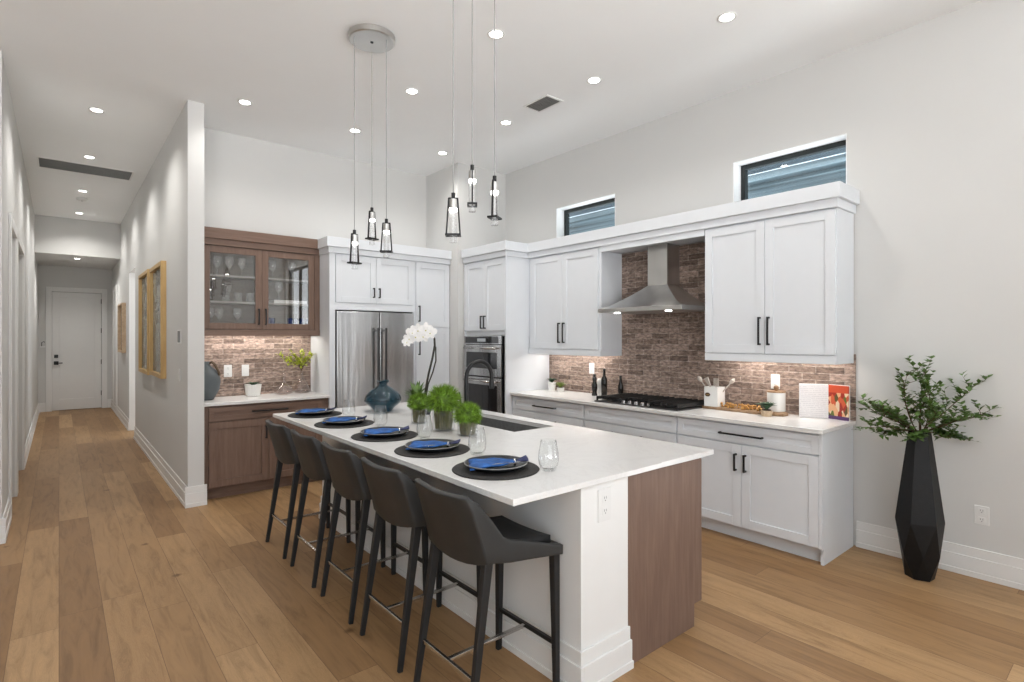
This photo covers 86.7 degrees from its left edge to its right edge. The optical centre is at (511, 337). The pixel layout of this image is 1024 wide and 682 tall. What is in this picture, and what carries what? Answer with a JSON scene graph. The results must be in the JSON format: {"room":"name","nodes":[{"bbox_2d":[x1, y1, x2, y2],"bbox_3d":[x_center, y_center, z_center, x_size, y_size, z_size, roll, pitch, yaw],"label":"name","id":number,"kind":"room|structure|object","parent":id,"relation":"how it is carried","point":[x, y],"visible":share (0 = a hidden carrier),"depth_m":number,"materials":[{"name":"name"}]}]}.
{"room":"kitchen","nodes":[
{"label":"kitchen","id":0,"kind":"room"},
{"bbox_2d":[0,50,37,518],"bbox_3d":[-7.912,-0.302,6.518,3.135,3.650,9.150,0,0,-40],"label":"wall","id":1,"kind":"structure","parent":0,"point":[15,196],"depth_m":5.17,"materials":[{"name":"white paint"}]},
{"bbox_2d":[8,213,17,515],"bbox_3d":[-4.542,0.240,4.851,0.140,2.565,0.960,0,0,-40],"label":"door","id":2,"kind":"structure","parent":1,"relation":"in","point":[12,228],"depth_m":4.54,"materials":[{"name":"white paint"}]},
{"bbox_2d":[0,403,39,543],"bbox_3d":[-7.897,1.431,6.517,3.157,0.185,9.172,0,0,-40],"label":"baseboard","id":3,"kind":"structure","parent":1,"relation":"attached to","point":[5,521],"depth_m":4.42,"materials":[{"name":"white paint"}]},
{"bbox_2d":[18,232,24,491],"bbox_3d":[-5.283,0.240,5.737,0.140,2.565,1.370,0,0,-40],"label":"door","id":4,"kind":"structure","parent":1,"relation":"in","point":[21,247],"depth_m":6.22,"materials":[{"name":"white paint"}]},
{"bbox_2d":[38,265,111,411],"bbox_3d":[-9.243,0.023,11.498,1.209,3.000,0.200,0,0,-40],"label":"wall","id":5,"kind":"structure","parent":0,"point":[48,276],"depth_m":11.33,"materials":[{"name":"white paint"}]},
{"bbox_2d":[39,399,110,411],"bbox_3d":[-9.172,1.431,11.413,1.209,0.185,0.022,0,0,-40],"label":"baseboard","id":6,"kind":"structure","parent":5,"relation":"attached to","point":[41,405],"depth_m":11.08,"materials":[{"name":"white paint"}]},
{"bbox_2d":[46,287,106,411],"bbox_3d":[-9.169,0.240,11.437,1.008,2.565,0.110,0,0,-40],"label":"door","id":7,"kind":"structure","parent":5,"relation":"in","point":[74,330],"depth_m":11.45,"materials":[{"name":"white paint"}]},
{"bbox_2d":[35,215,119,269],"bbox_3d":[-8.534,-1.802,10.650,1.209,0.650,2.290,0,0,-40],"label":"ceiling","id":8,"kind":"structure","parent":0,"point":[58,240],"depth_m":9.85,"materials":[{"name":"white paint"}]},
{"bbox_2d":[112,100,203,486],"bbox_3d":[-5.759,-0.302,8.374,0.132,3.650,9.063,0,0,-40],"label":"wall","id":9,"kind":"structure","parent":0,"point":[164,221],"depth_m":5.36,"materials":[{"name":"white paint"}]},
{"bbox_2d":[112,285,117,412],"bbox_3d":[-8.081,0.243,11.035,0.020,2.560,1.000,0,0,-40],"label":"trim","id":10,"kind":"structure","parent":9,"relation":"attached to","point":[115,288],"depth_m":10.97,"materials":[{"name":"white paint"}]},
{"bbox_2d":[118,303,125,352],"bbox_3d":[-6.927,-0.167,9.622,0.060,0.860,0.850,0,0,-40],"label":"picture","id":11,"kind":"object","parent":9,"relation":"attached to","point":[122,306],"visible":1,"depth_m":9.31,"materials":[{"name":"brown wood"}]},
{"bbox_2d":[129,267,134,430],"bbox_3d":[-5.924,0.228,8.570,0.134,2.590,0.910,0,0,-40],"label":"trim","id":12,"kind":"structure","parent":9,"relation":"attached to","point":[132,272],"depth_m":8.89,"materials":[{"name":"white paint"}]},
{"bbox_2d":[138,269,149,374],"bbox_3d":[-4.784,-0.190,7.066,0.050,1.305,0.980,0,0,-40],"label":"framed picture","id":13,"kind":"object","parent":9,"relation":"attached to","point":[143,279],"visible":0.77,"depth_m":7.23,"materials":[{"name":"brown wood"}]},
{"bbox_2d":[142,276,146,369],"bbox_3d":[-4.772,-0.190,7.076,0.010,1.215,0.890,0,0,-40],"label":"print","id":14,"kind":"object","parent":13,"relation":"attached to","point":[144,278],"depth_m":7.19},
{"bbox_2d":[149,260,165,378],"bbox_3d":[-4.044,-0.190,6.180,0.050,1.265,0.990,0,0,-40],"label":"framed picture","id":15,"kind":"object","parent":9,"relation":"attached to","point":[157,273],"visible":1,"depth_m":6.18,"materials":[{"name":"brown wood"}]},
{"bbox_2d":[153,269,159,372],"bbox_3d":[-4.032,-0.190,6.190,0.010,1.175,0.900,0,0,-40],"label":"print","id":16,"kind":"object","parent":15,"relation":"attached to","point":[156,272],"depth_m":6.30},
{"bbox_2d":[111,399,206,508],"bbox_3d":[-5.753,1.431,8.365,0.174,0.185,9.085,0,0,-40],"label":"baseboard","id":17,"kind":"structure","parent":9,"relation":"attached to","point":[193,496],"depth_m":5.55,"materials":[{"name":"white paint"}]},
{"bbox_2d":[204,128,425,396],"bbox_3d":[-2.214,-0.302,6.345,2.706,3.650,0.162,0,0,-40],"label":"wall","id":18,"kind":"structure","parent":0,"point":[251,184],"depth_m":6.01,"materials":[{"name":"white paint"}]},
{"bbox_2d":[224,365,231,376],"bbox_3d":[-2.945,0.348,5.623,0.075,0.125,0.009,0,0,-40],"label":"nook outlet","id":19,"kind":"object","parent":18,"relation":"attached to","point":[227,368],"visible":1,"depth_m":5.62,"materials":[{"name":"white plastic"}]},
{"bbox_2d":[242,365,248,375],"bbox_3d":[-2.817,0.348,5.730,0.070,0.120,0.010,0,0,-40],"label":"switch","id":20,"kind":"object","parent":18,"relation":"attached to","point":[245,368],"visible":1,"depth_m":5.72,"materials":[{"name":"white plastic"}]},
{"bbox_2d":[204,226,319,335],"bbox_3d":[-2.641,-0.542,5.669,1.176,1.050,0.327,0,0,-40],"label":"upper cabinet","id":21,"kind":"object","parent":18,"relation":"attached to","point":[257,275],"visible":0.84,"depth_m":5.66,"materials":[{"name":"brown wood"}]},
{"bbox_2d":[210,274,307,283],"bbox_3d":[-2.665,-0.613,5.697,1.086,0.018,0.232,0,0,-40],"label":"shelf","id":22,"kind":"object","parent":21,"relation":"attached to","point":[213,277],"depth_m":5.68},
{"bbox_2d":[210,300,307,306],"bbox_3d":[-2.665,-0.353,5.697,1.086,0.018,0.232,0,0,-40],"label":"shelf","id":23,"kind":"object","parent":21,"relation":"attached to","point":[213,303],"depth_m":5.66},
{"bbox_2d":[204,329,319,335],"bbox_3d":[-2.651,-0.047,5.681,1.176,0.060,0.295,0,0,-40],"label":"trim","id":24,"kind":"structure","parent":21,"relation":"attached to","point":[207,332],"depth_m":5.57,"materials":[{"name":"brown"}]},
{"bbox_2d":[269,300,306,303],"bbox_3d":[-2.425,-0.380,5.878,0.352,0.034,0.178,0,0,-40],"label":"closed book","id":25,"kind":"object","parent":21,"relation":"on","point":[270,301],"visible":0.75,"depth_m":5.80,"materials":[{"name":"white paper"}]},
{"bbox_2d":[426,163,505,405],"bbox_3d":[-0.654,-0.302,7.174,0.752,3.650,0.890,0,0,-40],"label":"wall","id":26,"kind":"structure","parent":0,"point":[477,229],"depth_m":6.75,"materials":[{"name":"white paint"}]},
{"bbox_2d":[0,0,982,223],"bbox_3d":[-3.569,-2.187,5.098,8.260,0.120,17.600,0,0,-40],"label":"ceiling","id":27,"kind":"structure","parent":0,"point":[138,62],"depth_m":4.26,"materials":[{"name":"paint"}]},
{"bbox_2d":[36,156,133,180],"bbox_3d":[-5.368,-2.123,6.846,0.946,0.009,0.486,0,0,-40],"label":"ceiling vent","id":28,"kind":"object","parent":27,"relation":"in","point":[44,162],"visible":1,"depth_m":6.81,"materials":[{"name":"metal"}]},
{"bbox_2d":[237,99,252,105],"bbox_3d":[-2.415,-2.123,4.902,0.126,0.007,0.126,0,0,-40],"label":"recessed light","id":29,"kind":"object","parent":27,"relation":"in","point":[240,101],"visible":1,"depth_m":4.90,"materials":[{"name":"white"}]},
{"bbox_2d":[347,23,394,264],"bbox_3d":[-0.999,-1.300,3.831,0.339,1.653,0.331,0,0,-40],"label":"pendant light","id":30,"kind":"object","parent":27,"relation":"hanging from","point":[371,38],"visible":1,"depth_m":3.79,"materials":[{"name":"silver metal"}]},
{"bbox_2d":[405,88,418,94],"bbox_3d":[-0.864,-2.123,4.680,0.126,0.007,0.126,0,0,-40],"label":"recessed light","id":31,"kind":"object","parent":27,"relation":"in","point":[412,91],"visible":1,"depth_m":4.68,"materials":[{"name":"white"}]},
{"bbox_2d":[445,0,501,236],"bbox_3d":[-0.219,-1.321,3.010,0.334,1.611,0.324,0,0,-40],"label":"pendant light","id":32,"kind":"object","parent":27,"relation":"hanging from","point":[453,203],"visible":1,"depth_m":2.96,"materials":[{"name":"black metal"}]},
{"bbox_2d":[487,29,504,39],"bbox_3d":[-0.112,-2.123,3.800,0.126,0.007,0.126,0,0,-40],"label":"recessed light","id":33,"kind":"object","parent":27,"relation":"in","point":[499,34],"visible":0.95,"depth_m":3.80,"materials":[{"name":"white"}]},
{"bbox_2d":[523,94,562,112],"bbox_3d":[0.282,-2.123,4.927,0.206,0.009,0.316,0,0,-40],"label":"ceiling vent","id":34,"kind":"object","parent":27,"relation":"in","point":[545,102],"visible":1,"depth_m":4.92,"materials":[{"name":"metal"}]},
{"bbox_2d":[587,77,601,83],"bbox_3d":[0.679,-2.123,4.481,0.126,0.007,0.126,0,0,-40],"label":"recessed light","id":35,"kind":"object","parent":27,"relation":"in","point":[592,80],"visible":1,"depth_m":4.48,"materials":[{"name":"white"}]},
{"bbox_2d":[717,12,736,22],"bbox_3d":[1.427,-2.123,3.599,0.126,0.007,0.126,0,0,-40],"label":"recessed light","id":36,"kind":"object","parent":27,"relation":"in","point":[726,17],"visible":1,"depth_m":3.60,"materials":[{"name":"white"}]},
{"bbox_2d":[0,407,1023,681],"bbox_3d":[-3.569,1.583,5.098,8.260,0.120,17.600,0,0,-40],"label":"floor","id":37,"kind":"structure","parent":0,"point":[106,575],"depth_m":3.08,"materials":[{"name":"brown wood"}]},
{"bbox_2d":[204,398,327,499],"bbox_3d":[-2.559,1.081,5.571,1.180,0.884,0.583,0,0,-40],"label":"base cabinet","id":38,"kind":"object","parent":37,"relation":"on","point":[240,457],"visible":0.65,"depth_m":5.23,"materials":[{"name":"brown wood"}]},
{"bbox_2d":[204,391,329,406],"bbox_3d":[-2.564,0.624,5.577,1.180,0.030,0.567,0,0,-40],"label":"countertop","id":39,"kind":"structure","parent":38,"relation":"on","point":[290,396],"depth_m":5.47,"materials":[{"name":"white stone"}]},
{"bbox_2d":[204,361,220,400],"bbox_3d":[-2.990,0.418,5.294,0.260,0.382,0.260,0,0,-40],"label":"vase","id":40,"kind":"object","parent":39,"relation":"on","point":[212,380],"visible":0.6,"depth_m":5.24,"materials":[{"name":"ceramic"}]},
{"bbox_2d":[245,382,261,396],"bbox_3d":[-2.685,0.535,5.641,0.178,0.148,0.162,0,0,-40],"label":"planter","id":41,"kind":"object","parent":39,"relation":"on","point":[253,389],"visible":1,"depth_m":5.58,"materials":[{"name":"white ceramic"}]},
{"bbox_3d":[-2.321,0.486,5.983,0.172,0.245,0.172,0,0,-40],"label":"glass bottle vase","id":42,"kind":"object","parent":39,"relation":"on","visible":0},
{"bbox_2d":[277,349,313,387],"bbox_3d":[-2.350,0.338,5.903,0.140,0.442,0.422,0,0,41],"label":"sprig","id":43,"kind":"object","parent":42,"relation":"in","point":[299,362],"visible":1,"depth_m":5.94,"materials":[{"name":"green plant"}]},
{"bbox_2d":[265,419,350,558],"bbox_3d":[-1.523,1.065,4.027,0.506,0.918,0.462,0,0,-40],"label":"bar stool","id":44,"kind":"object","parent":37,"relation":"on","point":[280,435],"visible":0.53,"depth_m":3.85,"materials":[{"name":"leather"}]},
{"bbox_2d":[290,429,385,587],"bbox_3d":[-1.164,1.065,3.597,0.506,0.918,0.462,0,0,-40],"label":"bar stool","id":45,"kind":"object","parent":37,"relation":"on","point":[313,464],"visible":0.6,"depth_m":3.42,"materials":[{"name":"leather"}]},
{"bbox_2d":[311,252,414,407],"bbox_3d":[-1.707,0.310,6.283,1.038,2.425,0.604,0,0,-40],"label":"tall cabinet","id":46,"kind":"object","parent":37,"relation":"on","point":[375,284],"visible":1,"depth_m":5.97,"materials":[{"name":"white paint"}]},
{"bbox_2d":[318,236,451,264],"bbox_3d":[-1.535,-0.985,6.420,1.558,0.165,0.602,0,0,-40],"label":"crown molding","id":47,"kind":"structure","parent":46,"relation":"on","point":[327,244],"depth_m":6.12,"materials":[{"name":"white paint"}]},
{"bbox_2d":[320,441,427,624],"bbox_3d":[-0.815,1.065,3.180,0.506,0.918,0.462,0,0,-40],"label":"bar stool","id":48,"kind":"object","parent":37,"relation":"on","point":[345,468],"visible":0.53,"depth_m":3.01,"materials":[{"name":"leather"}]},
{"bbox_2d":[335,310,413,407],"bbox_3d":[-1.673,0.614,6.274,0.946,1.818,0.645,0,0,-40],"label":"refrigerator","id":49,"kind":"object","parent":37,"relation":"on","point":[369,347],"visible":0.48,"depth_m":6.01,"materials":[{"name":"silver metal"}]},
{"bbox_2d":[360,457,480,672],"bbox_3d":[-0.467,1.065,2.763,0.506,0.918,0.462,0,0,-40],"label":"bar stool","id":50,"kind":"object","parent":37,"relation":"on","point":[395,498],"visible":0.69,"depth_m":2.57,"materials":[{"name":"leather"}]},
{"bbox_2d":[415,261,448,394],"bbox_3d":[-1.124,0.310,6.770,0.479,2.425,0.604,0,0,-40],"label":"pantry cabinet","id":51,"kind":"object","parent":37,"relation":"on","point":[431,279],"visible":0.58,"depth_m":6.57,"materials":[{"name":"white paint"}]},
{"bbox_2d":[413,478,562,681],"bbox_3d":[-0.118,1.065,2.346,0.506,0.918,0.462,0,0,-40],"label":"bar stool","id":52,"kind":"object","parent":37,"relation":"on","point":[457,526],"visible":1,"depth_m":2.23,"materials":[{"name":"grey leather"}]},
{"bbox_2d":[461,240,548,414],"bbox_3d":[-0.071,0.228,6.504,0.712,2.590,0.853,0,0,-40],"label":"tall cabinet","id":53,"kind":"object","parent":37,"relation":"on","point":[496,275],"visible":0.58,"depth_m":6.17,"materials":[{"name":"white paint"}]},
{"bbox_2d":[463,336,504,413],"bbox_3d":[-0.196,0.515,6.447,0.534,1.065,0.722,0,0,-40],"label":"wall oven","id":54,"kind":"object","parent":53,"relation":"in","point":[490,349],"visible":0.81,"depth_m":6.24,"materials":[{"name":"black metal"}]},
{"bbox_2d":[318,422,701,681],"bbox_3d":[-0.287,1.079,3.741,1.000,0.887,2.998,0,0,-40],"label":"kitchen island","id":55,"kind":"object","parent":37,"relation":"on","point":[631,581],"visible":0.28,"depth_m":2.56,"materials":[{"name":"white paint"}]},
{"bbox_2d":[273,402,713,505],"bbox_3d":[-0.407,0.623,3.641,1.425,0.027,2.996,0,0,-40],"label":"island countertop","id":56,"kind":"structure","parent":55,"relation":"on","point":[588,457],"depth_m":2.92,"materials":[{"name":"white stone"}]},
{"bbox_2d":[288,411,341,417],"bbox_3d":[-1.552,0.606,4.280,0.406,0.006,0.406,0,0,-40],"label":"placemat","id":57,"kind":"object","parent":56,"relation":"on","point":[334,413],"visible":0.7,"depth_m":4.19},
{"bbox_2d":[295,408,334,415],"bbox_3d":[-1.552,0.588,4.280,0.294,0.029,0.294,0,0,-40],"label":"plate","id":58,"kind":"object","parent":57,"relation":"on","point":[332,410],"visible":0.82,"depth_m":4.19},
{"bbox_2d":[295,407,335,413],"bbox_3d":[-1.541,0.574,4.281,0.274,0.042,0.212,0,0,-5],"label":"napkin","id":59,"kind":"object","parent":58,"relation":"on","point":[316,409],"visible":0.91,"depth_m":4.24,"materials":[{"name":"blue fabric"}]},
{"bbox_2d":[314,419,373,428],"bbox_3d":[-1.180,0.606,3.822,0.406,0.006,0.406,0,0,-40],"label":"placemat","id":60,"kind":"object","parent":56,"relation":"on","point":[365,422],"visible":0.7,"depth_m":3.71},
{"bbox_2d":[323,416,365,424],"bbox_3d":[-1.180,0.588,3.822,0.294,0.029,0.294,0,0,-40],"label":"plate","id":61,"kind":"object","parent":60,"relation":"on","point":[350,422],"visible":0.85,"depth_m":3.74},
{"bbox_2d":[322,415,366,423],"bbox_3d":[-1.169,0.574,3.822,0.274,0.042,0.212,0,0,0],"label":"napkin","id":62,"kind":"object","parent":61,"relation":"on","point":[332,419],"visible":0.94,"depth_m":3.79,"materials":[{"name":"blue fabric"}]},
{"bbox_2d":[364,379,401,411],"bbox_3d":[-1.067,0.480,4.487,0.317,0.258,0.317,0,0,-40],"label":"glass vase","id":63,"kind":"object","parent":56,"relation":"on","point":[384,397],"visible":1,"depth_m":4.39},
{"bbox_2d":[351,431,417,441],"bbox_3d":[-0.786,0.606,3.354,0.406,0.006,0.406,0,0,-40],"label":"placemat","id":64,"kind":"object","parent":56,"relation":"on","point":[410,434],"visible":0.66,"depth_m":3.24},
{"bbox_2d":[360,426,408,437],"bbox_3d":[-0.786,0.588,3.354,0.294,0.029,0.294,0,0,-40],"label":"plate","id":65,"kind":"object","parent":64,"relation":"on","point":[393,434],"visible":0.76,"depth_m":3.28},
{"bbox_2d":[363,425,408,436],"bbox_3d":[-0.775,0.574,3.355,0.274,0.042,0.212,0,0,-13],"label":"napkin","id":66,"kind":"object","parent":65,"relation":"on","point":[380,430],"visible":0.94,"depth_m":3.34,"materials":[{"name":"blue fabric"}]},
{"bbox_2d":[406,392,429,422],"bbox_3d":[-0.662,0.493,3.857,0.190,0.231,0.190,0,0,-40],"label":"potted plant","id":67,"kind":"object","parent":56,"relation":"on","point":[416,401],"visible":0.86,"depth_m":3.82,"materials":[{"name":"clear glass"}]},
{"bbox_2d":[401,322,437,414],"bbox_3d":[-0.747,0.242,4.262,0.264,0.733,0.246,0,0,38],"label":"potted orchid","id":68,"kind":"object","parent":56,"relation":"on","point":[419,332],"visible":0.75,"depth_m":4.26,"materials":[{"name":"white plant"}]},
{"bbox_2d":[394,444,469,457],"bbox_3d":[-0.431,0.606,2.933,0.406,0.006,0.406,0,0,-40],"label":"placemat","id":69,"kind":"object","parent":56,"relation":"on","point":[460,449],"visible":0.66,"depth_m":2.82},
{"bbox_2d":[405,439,459,452],"bbox_3d":[-0.431,0.588,2.933,0.294,0.029,0.294,0,0,-40],"label":"plate","id":70,"kind":"object","parent":69,"relation":"on","point":[443,448],"visible":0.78,"depth_m":2.89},
{"bbox_2d":[405,439,460,449],"bbox_3d":[-0.419,0.574,2.933,0.274,0.042,0.212,0,0,3],"label":"napkin","id":71,"kind":"object","parent":70,"relation":"on","point":[414,444],"visible":0.94,"depth_m":2.90,"materials":[{"name":"blue fabric"}]},
{"bbox_2d":[423,383,462,429],"bbox_3d":[-0.451,0.451,3.573,0.279,0.317,0.275,0,0,-40],"label":"potted plant","id":72,"kind":"object","parent":56,"relation":"on","point":[442,399],"visible":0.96,"depth_m":3.52,"materials":[{"name":"green plant"}]},
{"bbox_2d":[451,401,483,434],"bbox_3d":[-0.276,0.497,3.373,0.209,0.223,0.211,0,0,-40],"label":"potted plant","id":73,"kind":"object","parent":56,"relation":"on","point":[467,415],"visible":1,"depth_m":3.33,"materials":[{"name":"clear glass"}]},
{"bbox_2d":[459,359,493,404],"bbox_3d":[-0.253,0.383,3.884,0.273,0.452,0.106,0,0,-40],"label":"kitchen faucet","id":74,"kind":"object","parent":56,"relation":"on","point":[491,381],"visible":0.66,"depth_m":3.83,"materials":[{"name":"black metal"}]},
{"bbox_2d":[452,461,539,480],"bbox_3d":[-0.075,0.606,2.507,0.406,0.006,0.406,0,0,-40],"label":"placemat","id":75,"kind":"object","parent":56,"relation":"on","point":[460,469],"visible":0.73,"depth_m":2.40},
{"bbox_2d":[464,455,527,472],"bbox_3d":[-0.075,0.588,2.507,0.294,0.029,0.294,0,0,-40],"label":"plate","id":76,"kind":"object","parent":75,"relation":"on","point":[510,467],"visible":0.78,"depth_m":2.47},
{"bbox_2d":[468,455,528,470],"bbox_3d":[-0.064,0.574,2.508,0.274,0.042,0.212,0,0,-6],"label":"napkin","id":77,"kind":"object","parent":76,"relation":"on","point":[478,463],"visible":0.93,"depth_m":2.49,"materials":[{"name":"blue fabric"}]},
{"bbox_2d":[454,417,539,431],"bbox_3d":[-0.121,0.752,3.935,0.376,0.231,0.861,0,0,-40],"label":"sink","id":78,"kind":"object","parent":56,"relation":"in","point":[500,424],"visible":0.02,"depth_m":4.14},
{"bbox_2d":[598,486,610,522],"bbox_3d":[0.409,0.738,2.395,0.085,0.145,0.009,0,0,-40],"label":"island outlet","id":79,"kind":"object","parent":55,"relation":"attached to","point":[604,494],"visible":1,"depth_m":2.39,"materials":[{"name":"white plastic"}]},
{"bbox_2d":[513,395,584,426],"bbox_3d":[0.555,1.081,5.814,0.614,0.884,1.078,0,0,-40],"label":"base cabinet","id":80,"kind":"object","parent":37,"relation":"on","point":[568,413],"visible":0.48,"depth_m":5.58,"materials":[{"name":"white paint"}]},
{"bbox_2d":[585,405,677,442],"bbox_3d":[1.229,1.081,5.008,0.614,0.884,1.025,0,0,-40],"label":"base cabinet","id":81,"kind":"object","parent":37,"relation":"on","point":[662,427],"visible":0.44,"depth_m":4.78,"materials":[{"name":"white paint"}]},
{"bbox_2d":[678,416,852,565],"bbox_3d":[1.911,1.081,4.191,0.614,0.884,1.102,0,0,-40],"label":"base cabinet","id":82,"kind":"object","parent":37,"relation":"on","point":[784,490],"visible":0.94,"depth_m":3.87,"materials":[{"name":"white paint"}]},
{"bbox_2d":[510,389,855,434],"bbox_3d":[1.241,0.624,4.992,0.616,0.030,3.220,0,0,-40],"label":"countertop","id":83,"kind":"structure","parent":82,"relation":"on","point":[792,422],"depth_m":4.23,"materials":[{"name":"white stone"}]},
{"bbox_2d":[547,378,555,390],"bbox_3d":[0.458,0.537,6.256,0.136,0.143,0.142,0,0,16],"label":"succulent pot","id":84,"kind":"object","parent":83,"relation":"on","point":[551,386],"visible":1,"depth_m":6.22,"materials":[{"name":"white ceramic"}]},
{"bbox_2d":[592,374,596,395],"bbox_3d":[0.863,0.496,5.673,0.060,0.225,0.060,0,0,-40],"label":"oil bottle","id":85,"kind":"object","parent":83,"relation":"on","point":[594,378],"visible":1,"depth_m":5.65,"materials":[{"name":"black glass"}]},
{"bbox_2d":[601,369,606,394],"bbox_3d":[0.952,0.467,5.598,0.064,0.285,0.064,0,0,-40],"label":"oil bottle","id":86,"kind":"object","parent":83,"relation":"on","point":[604,378],"visible":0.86,"depth_m":5.57,"materials":[{"name":"black glass"}]},
{"bbox_2d":[618,376,622,393],"bbox_3d":[1.118,0.501,5.579,0.056,0.215,0.056,0,0,-40],"label":"oil bottle","id":87,"kind":"object","parent":83,"relation":"on","point":[620,385],"visible":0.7,"depth_m":5.56,"materials":[{"name":"black glass"}]},
{"bbox_2d":[594,393,703,410],"bbox_3d":[1.269,0.581,4.970,0.510,0.056,0.910,0,0,-40],"label":"gas cooktop","id":88,"kind":"object","parent":83,"relation":"in","point":[630,399],"visible":0.98,"depth_m":4.85,"materials":[{"name":"metal"}]},
{"bbox_2d":[702,405,787,416],"bbox_3d":[1.906,0.598,4.463,0.193,0.022,0.685,0,0,-40],"label":"serving board","id":89,"kind":"object","parent":83,"relation":"on","point":[735,409],"visible":0.67,"depth_m":4.39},
{"bbox_2d":[704,386,724,406],"bbox_3d":[1.736,0.504,4.649,0.128,0.165,0.124,0,0,-40],"label":"utensil crock","id":90,"kind":"object","parent":89,"relation":"on","point":[713,396],"visible":0.95,"depth_m":4.61,"materials":[{"name":"white ceramic"}]},
{"bbox_2d":[720,402,761,410],"bbox_3d":[1.883,0.566,4.454,0.142,0.042,0.369,0,0,-40],"label":"bead garland","id":91,"kind":"object","parent":89,"relation":"on","point":[727,405],"visible":1,"depth_m":4.40,"materials":[{"name":"brown wood"}]},
{"bbox_2d":[767,385,785,411],"bbox_3d":[2.105,0.483,4.319,0.136,0.207,0.136,0,0,-40],"label":"canister","id":92,"kind":"object","parent":89,"relation":"on","point":[776,396],"visible":0.85,"depth_m":4.26,"materials":[{"name":"white ceramic"}]},
{"bbox_2d":[758,402,777,416],"bbox_3d":[1.974,0.554,4.195,0.162,0.111,0.163,0,0,-40],"label":"succulent pot","id":93,"kind":"object","parent":83,"relation":"on","point":[766,412],"visible":1,"depth_m":4.17,"materials":[{"name":"ceramic"}]},
{"bbox_2d":[799,383,849,420],"bbox_3d":[2.343,0.480,4.064,0.334,0.258,0.074,0,0,38],"label":"cookbook","id":94,"kind":"object","parent":83,"relation":"on","point":[831,401],"visible":1,"depth_m":4.08,"materials":[{"name":"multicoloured paper"}]},
{"bbox_2d":[895,430,944,581],"bbox_3d":[2.595,1.060,3.452,0.258,0.925,0.239,0,0,-40],"label":"floor vase","id":95,"kind":"object","parent":37,"relation":"on","point":[919,515],"visible":0.85,"depth_m":3.38,"materials":[{"name":"black ceramic"}]},
{"bbox_2d":[851,355,1001,441],"bbox_3d":[2.580,0.399,3.409,0.630,0.571,0.698,0,0,-40],"label":"leafy branches","id":96,"kind":"object","parent":95,"relation":"in","point":[930,403],"visible":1,"depth_m":3.43,"materials":[{"name":"green plant"}]},
{"bbox_2d":[506,0,1023,558],"bbox_3d":[2.280,-0.302,4.381,0.192,3.650,9.000,0,0,-40],"label":"wall","id":97,"kind":"structure","parent":0,"point":[930,112],"depth_m":3.79,"materials":[{"name":"white paint"}]},
{"bbox_2d":[528,247,621,355],"bbox_3d":[0.645,-0.357,5.891,0.377,1.090,1.075,0,0,-40],"label":"upper cabinet","id":98,"kind":"object","parent":97,"relation":"attached to","point":[567,291],"visible":1,"depth_m":5.64,"materials":[{"name":"white paint"}]},
{"bbox_2d":[528,349,621,355],"bbox_3d":[0.661,0.158,5.905,0.335,0.060,1.075,0,0,-40],"label":"light","id":99,"kind":"object","parent":98,"relation":"attached to","point":[577,352],"depth_m":5.60,"materials":[{"name":"white"}]},
{"bbox_2d":[556,193,614,237],"bbox_3d":[0.868,-1.310,6.075,0.174,0.405,0.879,0,0,-40],"label":"window","id":100,"kind":"structure","parent":97,"relation":"in","point":[562,213],"depth_m":6.31,"materials":[{"name":"paint"}]},
{"bbox_2d":[598,243,704,313],"bbox_3d":[1.306,-0.544,5.004,0.501,0.636,0.915,0,0,-40],"label":"range hood","id":101,"kind":"object","parent":97,"relation":"attached to","point":[663,293],"visible":0.95,"depth_m":4.98,"materials":[{"name":"metal"}]},
{"bbox_2d":[600,229,705,253],"bbox_3d":[1.367,-0.875,5.055,0.341,0.055,1.133,0,0,-40],"label":"header","id":102,"kind":"object","parent":97,"relation":"attached to","point":[697,236],"visible":0.86,"depth_m":4.94,"materials":[{"name":"white paint"}]},
{"bbox_2d":[771,374,779,388],"bbox_3d":[2.135,0.358,4.397,0.009,0.118,0.072,0,0,-40],"label":"outlet","id":103,"kind":"object","parent":97,"relation":"attached to","point":[775,378],"visible":0.9,"depth_m":4.39,"materials":[{"name":"white plastic"}]},
{"bbox_2d":[705,208,853,364],"bbox_3d":[2.036,-0.357,4.226,0.377,1.090,0.995,0,0,-40],"label":"upper cabinet","id":104,"kind":"object","parent":97,"relation":"attached to","point":[779,289],"visible":1,"depth_m":4.03,"materials":[{"name":"white paint"}]},
{"bbox_2d":[527,181,859,258],"bbox_3d":[1.338,-0.985,5.057,0.379,0.165,3.245,0,0,-40],"label":"crown molding","id":105,"kind":"structure","parent":104,"relation":"on","point":[838,194],"depth_m":4.40,"materials":[{"name":"white paint"}]},
{"bbox_2d":[705,353,853,364],"bbox_3d":[2.053,0.158,4.240,0.335,0.060,0.995,0,0,-40],"label":"light","id":106,"kind":"object","parent":104,"relation":"attached to","point":[806,358],"depth_m":4.00,"materials":[{"name":"white"}]},
{"bbox_2d":[733,133,846,201],"bbox_3d":[2.262,-1.310,4.406,0.174,0.405,0.882,0,0,-40],"label":"window","id":107,"kind":"structure","parent":97,"relation":"in","point":[740,168],"depth_m":4.50,"materials":[{"name":"paint"}]},
{"bbox_2d":[856,521,1023,590],"bbox_3d":[2.936,1.431,3.447,0.022,0.185,1.325,0,0,-40],"label":"baseboard","id":108,"kind":"structure","parent":97,"relation":"attached to","point":[1006,570],"depth_m":3.48,"materials":[{"name":"white paint"}]},
{"bbox_2d":[974,505,988,525],"bbox_3d":[2.965,1.123,3.422,0.009,0.118,0.072,0,0,-40],"label":"wall outlet","id":109,"kind":"object","parent":97,"relation":"attached to","point":[981,513],"visible":1,"depth_m":3.42,"materials":[{"name":"white plastic"}]},
{"label":"outside","id":110,"kind":"structure","parent":0,"visible":0},
{"bbox_2d":[569,147,845,234],"bbox_3d":[3.706,-1.207,9.612,3.146,5.460,16.000,0,0,-40],"label":"neighbouring house","id":111,"kind":"structure","parent":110,"point":[829,166],"depth_m":7.64,"materials":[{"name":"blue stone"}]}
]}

